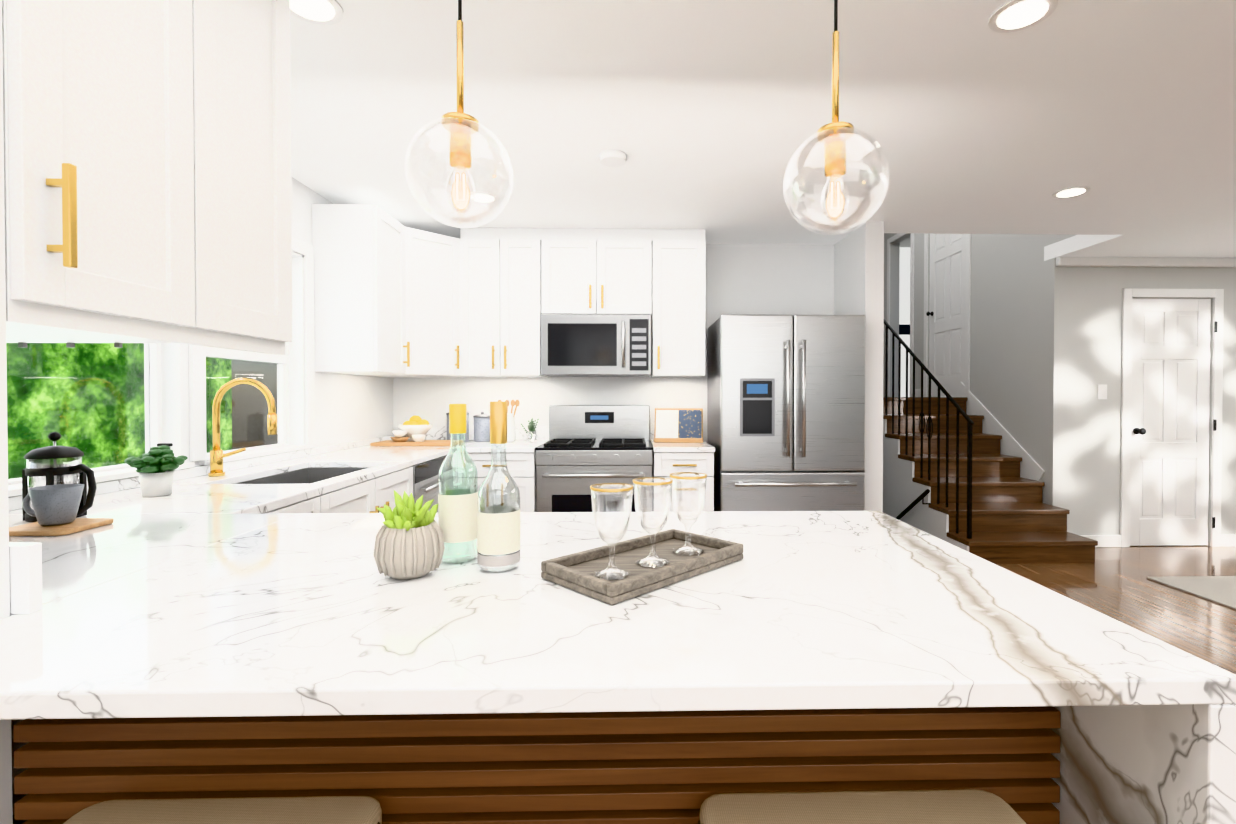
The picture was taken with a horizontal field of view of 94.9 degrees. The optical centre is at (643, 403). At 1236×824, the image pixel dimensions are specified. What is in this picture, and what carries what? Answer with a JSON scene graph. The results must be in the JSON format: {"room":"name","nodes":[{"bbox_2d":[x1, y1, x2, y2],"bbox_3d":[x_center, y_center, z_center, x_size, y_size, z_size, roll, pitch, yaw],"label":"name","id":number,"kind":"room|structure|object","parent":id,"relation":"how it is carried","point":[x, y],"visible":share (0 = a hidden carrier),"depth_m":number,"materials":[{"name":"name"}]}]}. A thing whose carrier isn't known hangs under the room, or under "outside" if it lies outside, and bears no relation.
{"room":"kitchen","nodes":[
{"label":"kitchen","id":0,"kind":"room"},
{"bbox_2d":[0,0,12,823],"bbox_3d":[-1.336,0.043,0.747,0.840,2.360,0.120,0,1,-1],"label":"wall","id":1,"kind":"structure","parent":0,"point":[6,812],"depth_m":0.81,"materials":[{"name":"white paint"}]},
{"bbox_2d":[2,0,291,354],"bbox_3d":[-1.316,-0.631,1.131,0.893,1.018,0.657,0,1,-1],"label":"upper cabinet","id":2,"kind":"object","parent":1,"relation":"attached to","point":[147,171],"visible":1,"depth_m":1.05,"materials":[{"name":"white wood"}]},
{"bbox_2d":[182,176,393,466],"bbox_3d":[-1.813,0.045,0.597,0.120,2.360,7.400,0,1,-1],"label":"wall","id":3,"kind":"structure","parent":0,"point":[350,407],"depth_m":3.33,"materials":[{"name":"white paint"}]},
{"bbox_2d":[7,343,193,496],"bbox_3d":[-1.821,-0.265,1.618,0.150,1.045,1.190,0,1,-1],"label":"sliding window","id":4,"kind":"structure","parent":3,"relation":"in","point":[163,393],"depth_m":2.16,"materials":[{"name":"clear glass"}]},
{"bbox_2d":[189,236,314,464],"bbox_3d":[-1.845,-0.302,2.652,0.150,1.095,0.860,0,1,-1],"label":"double-hung window","id":5,"kind":"structure","parent":3,"relation":"in","point":[295,407],"depth_m":2.98,"materials":[{"name":"clear glass"}]},
{"bbox_2d":[312,204,459,377],"bbox_3d":[-1.514,-0.634,3.412,0.600,0.910,0.630,0,1,-1],"label":"upper cabinet","id":6,"kind":"object","parent":3,"relation":"attached to","point":[393,298],"depth_m":3.18,"materials":[{"name":"white wood"}]},
{"bbox_2d":[393,244,833,441],"bbox_3d":[-0.211,0.001,4.259,3.490,2.360,0.150,0,1,-1],"label":"wall","id":7,"kind":"structure","parent":0,"point":[782,279],"depth_m":4.19,"materials":[{"name":"white paint"}]},
{"bbox_2d":[456,228,705,377],"bbox_3d":[-0.708,-0.679,3.923,2.237,0.988,0.477,0,1,-1],"label":"upper cabinet","id":8,"kind":"object","parent":7,"relation":"attached to","point":[506,278],"depth_m":3.78,"materials":[{"name":"white wood"}]},
{"bbox_2d":[541,314,650,376],"bbox_3d":[-0.319,-0.390,3.934,0.730,0.400,0.476,0,1,-1],"label":"over-the-range microwave","id":9,"kind":"object","parent":8,"relation":"attached to","point":[582,345],"visible":1,"depth_m":3.75,"materials":[{"name":"silver metal"}]},
{"bbox_2d":[290,0,1235,260],"bbox_3d":[2.217,-1.768,0.827,8.250,1.260,7.720,0,1,-1],"label":"ceiling","id":10,"kind":"structure","parent":0,"point":[710,117],"depth_m":2.26,"materials":[{"name":"white paint"}]},
{"bbox_2d":[290,0,342,24],"bbox_3d":[-0.959,-1.144,1.627,0.169,0.008,0.169,-1,1,-40],"label":"recessed light","id":11,"kind":"object","parent":10,"relation":"in","point":[321,12],"depth_m":1.65,"materials":[{"name":"white plastic"}]},
{"bbox_2d":[405,0,512,227],"bbox_3d":[-0.357,-0.744,1.101,0.200,0.794,0.200,0,1,-1],"label":"pendant light","id":12,"kind":"object","parent":10,"relation":"hanging from","point":[460,126],"visible":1,"depth_m":1.09,"materials":[{"name":"clear glass"}]},
{"bbox_2d":[467,192,497,202],"bbox_3d":[-0.913,-1.162,3.204,0.169,0.008,0.169,0,1,-7],"label":"recessed light","id":13,"kind":"object","parent":10,"relation":"in","point":[486,195],"depth_m":3.19,"materials":[{"name":"white"}]},
{"bbox_2d":[599,150,626,166],"bbox_3d":[-0.144,-1.145,2.652,0.130,0.030,0.130,0,1,-1],"label":"smoke detector","id":14,"kind":"object","parent":10,"relation":"attached to","point":[613,158],"visible":1,"depth_m":2.62,"materials":[{"name":"white plastic"}]},
{"bbox_2d":[783,0,889,234],"bbox_3d":[0.378,-0.739,1.117,0.200,0.804,0.200,0,1,-1],"label":"pendant light","id":15,"kind":"object","parent":10,"relation":"hanging from","point":[835,135],"visible":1,"depth_m":1.11,"materials":[{"name":"clear glass"}]},
{"bbox_2d":[988,0,1057,32],"bbox_3d":[1.111,-1.144,1.664,0.169,0.008,0.169,0,1,-7],"label":"recessed light","id":16,"kind":"object","parent":10,"relation":"in","point":[1010,16],"depth_m":1.66,"materials":[{"name":"white plastic"}]},
{"bbox_2d":[1052,186,1089,197],"bbox_3d":[2.351,-1.161,3.119,0.169,0.008,0.169,0,1,-7],"label":"recessed light","id":17,"kind":"object","parent":10,"relation":"in","point":[1077,190],"depth_m":3.11,"materials":[{"name":"white plastic"}]},
{"bbox_2d":[834,221,883,511],"bbox_3d":[1.436,-0.648,5.909,0.120,3.620,4.510,0,1,-1],"label":"wall","id":18,"kind":"structure","parent":0,"point":[859,271],"depth_m":3.67,"materials":[{"name":"white paint"}]},
{"bbox_2d":[899,237,910,396],"bbox_3d":[4.436,-1.182,7.677,2.100,2.595,2.100,0,1,-1],"label":"wall","id":19,"kind":"structure","parent":0,"point":[904,296],"depth_m":8.61,"materials":[{"name":"white paint"}]},
{"bbox_2d":[883,233,1074,481],"bbox_3d":[3.363,-0.650,6.083,0.120,3.620,4.250,0,1,-1],"label":"wall","id":20,"kind":"structure","parent":0,"point":[1006,329],"depth_m":5.25,"materials":[{"name":"grey paint"}]},
{"bbox_2d":[887,233,970,396],"bbox_3d":[3.280,-1.125,6.661,0.017,2.104,1.850,0,1,-1],"label":"trim","id":21,"kind":"structure","parent":20,"relation":"attached to","point":[967,311],"depth_m":6.61,"materials":[{"name":"white wood"}]},
{"bbox_2d":[926,234,965,396],"bbox_3d":[3.296,-1.085,6.182,0.102,2.025,0.752,0,1,-1],"label":"hall door","id":22,"kind":"structure","parent":20,"relation":"in","point":[946,313],"depth_m":6.18,"materials":[{"name":"white wood"}]},
{"bbox_2d":[955,382,1044,480],"bbox_3d":[3.310,0.312,5.389,0.014,1.052,1.372,0,1,-1],"label":"trim","id":23,"kind":"structure","parent":20,"relation":"attached to","point":[1030,467],"depth_m":5.21,"materials":[{"name":"white wood"}]},
{"bbox_2d":[996,545,1235,674],"bbox_3d":[2.217,1.282,0.863,8.250,0.120,7.720,0,1,-1],"label":"floor","id":24,"kind":"structure","parent":0,"point":[1114,583],"depth_m":3.60,"materials":[{"name":"brown wood"}]},
{"bbox_2d":[11,489,338,823],"bbox_3d":[-1.450,0.768,1.790,0.653,0.884,0.508,0,1,-1],"label":"base cabinet","id":25,"kind":"object","parent":24,"relation":"on","point":[328,502],"depth_m":1.86,"materials":[{"name":"white wood"}]},
{"bbox_2d":[8,470,179,501],"bbox_3d":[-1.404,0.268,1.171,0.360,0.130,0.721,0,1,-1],"label":"backsplash","id":26,"kind":"structure","parent":25,"relation":"on","point":[105,483],"depth_m":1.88,"materials":[{"name":"stone"}]},
{"bbox_2d":[0,466,1235,823],"bbox_3d":[-0.218,0.711,1.092,1.768,1.014,0.943,0,1,-1],"label":"countertop","id":27,"kind":"structure","parent":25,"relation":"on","point":[198,592],"depth_m":0.77,"materials":[{"name":"stone"}]},
{"bbox_2d":[373,490,444,579],"bbox_3d":[-0.416,0.229,1.006,0.118,0.149,0.115,0,1,-1],"label":"succulent pot","id":28,"kind":"object","parent":27,"relation":"on","point":[409,542],"visible":1,"depth_m":0.97,"materials":[{"name":"ceramic"}]},
{"bbox_2d":[438,404,477,562],"bbox_3d":[-0.360,0.152,1.098,0.073,0.301,0.073,0,1,-1],"label":"bottle","id":29,"kind":"object","parent":27,"relation":"on","point":[457,515],"visible":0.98,"depth_m":1.08,"materials":[{"name":"clear glass"}]},
{"bbox_2d":[477,402,519,571],"bbox_3d":[-0.268,0.150,1.046,0.077,0.306,0.077,0,1,-1],"label":"clear bottle","id":30,"kind":"object","parent":27,"relation":"on","point":[498,529],"visible":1,"depth_m":1.03,"materials":[{"name":"clear glass"}]},
{"bbox_2d":[541,529,743,604],"bbox_3d":[0.007,0.288,1.041,0.185,0.030,0.345,1,1,45],"label":"wood tray","id":31,"kind":"object","parent":27,"relation":"on","point":[575,571],"visible":0.98,"depth_m":1.01,"materials":[{"name":"grey wood"}]},
{"bbox_2d":[590,483,632,579],"bbox_3d":[-0.054,0.216,0.961,0.073,0.150,0.073,0,1,-1],"label":"goblet","id":32,"kind":"object","parent":31,"relation":"on","point":[612,575],"visible":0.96,"depth_m":0.95,"materials":[{"name":"clear glass"}]},
{"bbox_2d":[633,477,672,566],"bbox_3d":[0.016,0.215,1.032,0.073,0.150,0.073,0,1,-1],"label":"goblet","id":33,"kind":"object","parent":31,"relation":"on","point":[647,562],"visible":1,"depth_m":1.02,"materials":[{"name":"clear glass"}]},
{"bbox_2d":[670,472,706,555],"bbox_3d":[0.086,0.214,1.103,0.073,0.150,0.073,0,1,-1],"label":"goblet","id":34,"kind":"object","parent":31,"relation":"on","point":[690,551],"visible":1,"depth_m":1.09,"materials":[{"name":"clear glass"}]},
{"bbox_2d":[63,796,381,823],"bbox_3d":[-0.573,0.894,0.622,0.425,0.659,0.395,0,1,-1],"label":"stool","id":35,"kind":"object","parent":24,"relation":"on","point":[317,810],"visible":0.96,"depth_m":0.78,"materials":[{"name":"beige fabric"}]},
{"bbox_2d":[339,464,418,512],"bbox_3d":[-1.463,0.761,2.382,0.653,0.884,0.908,0,1,-1],"label":"base cabinet","id":36,"kind":"object","parent":24,"relation":"on","point":[417,481],"depth_m":2.45,"materials":[{"name":"white wood"}]},
{"bbox_2d":[419,453,456,512],"bbox_3d":[-1.481,0.752,3.145,0.653,0.884,0.736,0,1,-1],"label":"dishwasher","id":37,"kind":"object","parent":24,"relation":"on","point":[429,470],"depth_m":3.09,"materials":[{"name":"silver metal"}]},
{"bbox_2d":[8,426,455,513],"bbox_3d":[-1.464,0.252,2.483,0.660,0.130,3.346,0,1,-1],"label":"countertop","id":38,"kind":"structure","parent":37,"relation":"on","point":[360,452],"depth_m":2.85,"materials":[{"name":"stone"}]},
{"bbox_2d":[9,518,113,535],"bbox_3d":[-1.397,0.294,1.349,0.160,0.012,0.140,0,1,-1],"label":"cutting board","id":39,"kind":"object","parent":38,"relation":"on","point":[74,526],"visible":0.75,"depth_m":1.31,"materials":[{"name":"brown wood"}]},
{"bbox_2d":[22,484,83,525],"bbox_3d":[-1.411,0.242,1.348,0.121,0.088,0.094,0,1,-1],"label":"mug","id":40,"kind":"object","parent":39,"relation":"on","point":[55,505],"visible":1,"depth_m":1.33,"materials":[{"name":"grey ceramic"}]},
{"bbox_2d":[22,432,96,521],"bbox_3d":[-1.501,0.186,1.476,0.172,0.224,0.108,0,1,-1],"label":"press","id":41,"kind":"object","parent":39,"relation":"on","point":[54,473],"visible":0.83,"depth_m":1.46,"materials":[{"name":"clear glass"}]},
{"bbox_2d":[125,445,187,496],"bbox_3d":[-1.555,0.215,1.823,0.156,0.158,0.142,0,1,-1],"label":"potted plant","id":42,"kind":"object","parent":38,"relation":"on","point":[155,467],"visible":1,"depth_m":1.79,"materials":[{"name":"green plant"}]},
{"bbox_2d":[157,443,172,445],"bbox_3d":[-1.635,0.214,1.923,0.064,0.157,0.048,0,1,-1],"label":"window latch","id":43,"kind":"object","parent":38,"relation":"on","point":[166,444],"visible":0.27,"depth_m":1.92,"materials":[{"name":"metal"}]},
{"bbox_2d":[208,378,276,476],"bbox_3d":[-1.602,0.093,2.292,0.263,0.392,0.113,0,1,-1],"label":"gooseneck faucet","id":44,"kind":"object","parent":38,"relation":"on","point":[217,455],"visible":1,"depth_m":2.25,"materials":[{"name":"gold metal"}]},
{"bbox_2d":[237,468,365,483],"bbox_3d":[-1.424,0.427,2.410,0.424,0.216,0.724,0,1,-1],"label":"sink basin","id":45,"kind":"object","parent":38,"relation":"in","point":[307,475],"visible":0.04,"depth_m":2.72,"materials":[{"name":"silver metal"}]},
{"bbox_2d":[370,440,463,445],"bbox_3d":[-1.485,0.261,3.733,0.520,0.020,0.250,0,1,-1],"label":"cutting board","id":46,"kind":"object","parent":38,"relation":"on","point":[424,443],"visible":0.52,"depth_m":3.61,"materials":[{"name":"brown wood"}]},
{"bbox_2d":[390,416,431,441],"bbox_3d":[-1.538,0.166,3.763,0.235,0.167,0.255,0,1,-1],"label":"bowl","id":47,"kind":"object","parent":46,"relation":"on","point":[415,428],"visible":1,"depth_m":3.71,"materials":[{"name":"white ceramic"}]},
{"bbox_2d":[446,412,468,441],"bbox_3d":[-1.310,0.152,3.990,0.156,0.232,0.156,0,1,-1],"label":"canister","id":48,"kind":"object","parent":38,"relation":"on","point":[457,434],"visible":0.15,"depth_m":3.94,"materials":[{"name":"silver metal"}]},
{"bbox_2d":[456,426,548,452],"bbox_3d":[-0.926,0.236,3.824,0.478,0.130,0.688,0,1,-1],"label":"countertop","id":49,"kind":"structure","parent":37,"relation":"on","point":[520,445],"depth_m":3.75,"materials":[{"name":"stone"}]},
{"bbox_2d":[473,411,489,441],"bbox_3d":[-1.146,0.162,4.014,0.122,0.212,0.122,0,1,-1],"label":"canister","id":50,"kind":"object","parent":49,"relation":"on","point":[482,427],"visible":0.92,"depth_m":3.96,"materials":[{"name":"silver metal"}]},
{"bbox_2d":[498,400,519,441],"bbox_3d":[-0.963,0.121,3.968,0.188,0.294,0.120,0,1,-1],"label":"pitcher","id":51,"kind":"object","parent":49,"relation":"on","point":[511,432],"visible":0.54,"depth_m":3.94,"materials":[{"name":"white ceramic"}]},
{"bbox_2d":[520,417,538,441],"bbox_3d":[-0.805,0.183,3.981,0.124,0.170,0.095,0,1,-1],"label":"potted plant","id":52,"kind":"object","parent":49,"relation":"on","point":[531,429],"visible":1,"depth_m":3.97,"materials":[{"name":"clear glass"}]},
{"bbox_2d":[455,452,536,511],"bbox_3d":[-0.942,0.744,3.831,0.506,0.883,0.682,0,1,-1],"label":"base cabinet","id":53,"kind":"object","parent":24,"relation":"on","point":[521,467],"visible":0.19,"depth_m":3.53,"materials":[{"name":"white wood"}]},
{"bbox_2d":[535,405,652,511],"bbox_3d":[-0.316,0.591,3.828,0.730,1.150,0.711,0,1,-1],"label":"range","id":54,"kind":"object","parent":24,"relation":"on","point":[582,450],"visible":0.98,"depth_m":3.54,"materials":[{"name":"silver metal"}]},
{"bbox_2d":[652,450,713,511],"bbox_3d":[0.245,0.744,3.858,0.380,0.883,0.682,0,1,-1],"label":"base cabinet","id":55,"kind":"object","parent":24,"relation":"on","point":[665,464],"visible":0.23,"depth_m":3.55,"materials":[{"name":"white wood"}]},
{"bbox_2d":[650,426,714,451],"bbox_3d":[0.245,0.236,3.863,0.385,0.130,0.663,0,1,-1],"label":"countertop","id":56,"kind":"structure","parent":55,"relation":"on","point":[657,446],"depth_m":3.60,"materials":[{"name":"stone"}]},
{"bbox_2d":[654,408,702,442],"bbox_3d":[0.242,0.153,3.965,0.340,0.232,0.162,0,1,5],"label":"cookbook stand","id":57,"kind":"object","parent":56,"relation":"on","point":[678,425],"visible":0.98,"depth_m":3.97,"materials":[{"name":"brown wood"}]},
{"bbox_2d":[707,314,865,510],"bbox_3d":[0.928,0.314,3.840,0.910,1.745,0.726,0,1,-1],"label":"refrigerator","id":58,"kind":"object","parent":24,"relation":"on","point":[785,412],"visible":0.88,"depth_m":3.54,"materials":[{"name":"silver metal"}]},
{"bbox_2d":[698,789,1025,823],"bbox_3d":[0.304,0.896,0.642,0.450,0.654,0.395,0,1,-1],"label":"stool","id":59,"kind":"object","parent":24,"relation":"on","point":[967,806],"visible":0.98,"depth_m":0.79,"materials":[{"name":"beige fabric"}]},
{"bbox_2d":[883,397,1097,563],"bbox_3d":[2.801,1.196,6.173,0.960,2.525,4.068,0,1,-1],"label":"staircase","id":60,"kind":"object","parent":24,"relation":"on","point":[1015,520],"visible":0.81,"depth_m":4.71,"materials":[{"name":"brown wood"}]},
{"bbox_2d":[896,489,929,519],"bbox_3d":[2.304,1.127,5.245,0.075,0.882,1.337,0,1,-1],"label":"railing","id":61,"kind":"object","parent":60,"relation":"attached to","point":[913,504],"visible":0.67,"depth_m":4.78,"materials":[{"name":"metal"}]},
{"bbox_2d":[884,319,973,538],"bbox_3d":[2.400,0.029,5.123,0.028,1.933,1.914,0,1,-1],"label":"stair railing","id":62,"kind":"object","parent":60,"relation":"on","point":[970,423],"visible":0.88,"depth_m":4.76,"materials":[{"name":"black metal"}]},
{"bbox_2d":[1146,576,1235,609],"bbox_3d":[4.506,1.189,3.110,2.170,0.012,1.510,0,1,-1],"label":"rug","id":63,"kind":"object","parent":24,"relation":"on","point":[1221,590],"visible":0.91,"depth_m":3.64,"materials":[{"name":"beige fabric"}]},
{"bbox_2d":[1042,258,1235,545],"bbox_3d":[4.788,-0.007,4.973,2.920,2.360,0.650,0,1,-1],"label":"wall","id":64,"kind":"structure","parent":0,"point":[1082,361],"depth_m":4.63,"materials":[{"name":"white paint"}]},
{"bbox_2d":[1098,385,1106,398],"bbox_3d":[3.739,-0.093,4.618,0.075,0.120,0.008,0,1,-1],"label":"switch plate","id":65,"kind":"object","parent":64,"relation":"attached to","point":[1102,391],"visible":1,"depth_m":4.62,"materials":[{"name":"white plastic"}]},
{"bbox_2d":[1056,257,1235,547],"bbox_3d":[4.763,-0.003,4.616,2.850,2.359,0.061,0,1,-1],"label":"trim","id":66,"kind":"structure","parent":64,"relation":"attached to","point":[1217,539],"depth_m":4.55,"materials":[{"name":"white wood"}]},
{"bbox_2d":[1130,298,1217,545],"bbox_3d":[4.321,0.156,4.631,0.702,2.030,0.111,0,1,-1],"label":"closet door","id":67,"kind":"structure","parent":64,"relation":"in","point":[1170,416],"depth_m":4.65,"materials":[{"name":"white wood"}]},
{"bbox_3d":[-0.151,0.774,1.239,1.544,0.883,0.721,0,1,-1],"label":"base cabinet","id":68,"kind":"object","parent":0,"visible":0},
{"bbox_2d":[13,706,1059,823],"bbox_3d":[-0.142,0.779,0.860,1.544,0.881,0.036,0,1,-1],"label":"panel","id":69,"kind":"object","parent":68,"relation":"attached to","point":[657,767],"visible":0.58,"depth_m":0.84,"materials":[{"name":"brown wood"}]},
{"label":"outside","id":70,"kind":"structure","parent":0,"visible":0},
{"bbox_2d":[6,343,231,478],"bbox_3d":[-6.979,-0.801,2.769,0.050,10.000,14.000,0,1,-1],"label":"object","id":71,"kind":"structure","parent":70,"point":[59,363],"depth_m":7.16,"materials":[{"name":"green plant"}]}
]}

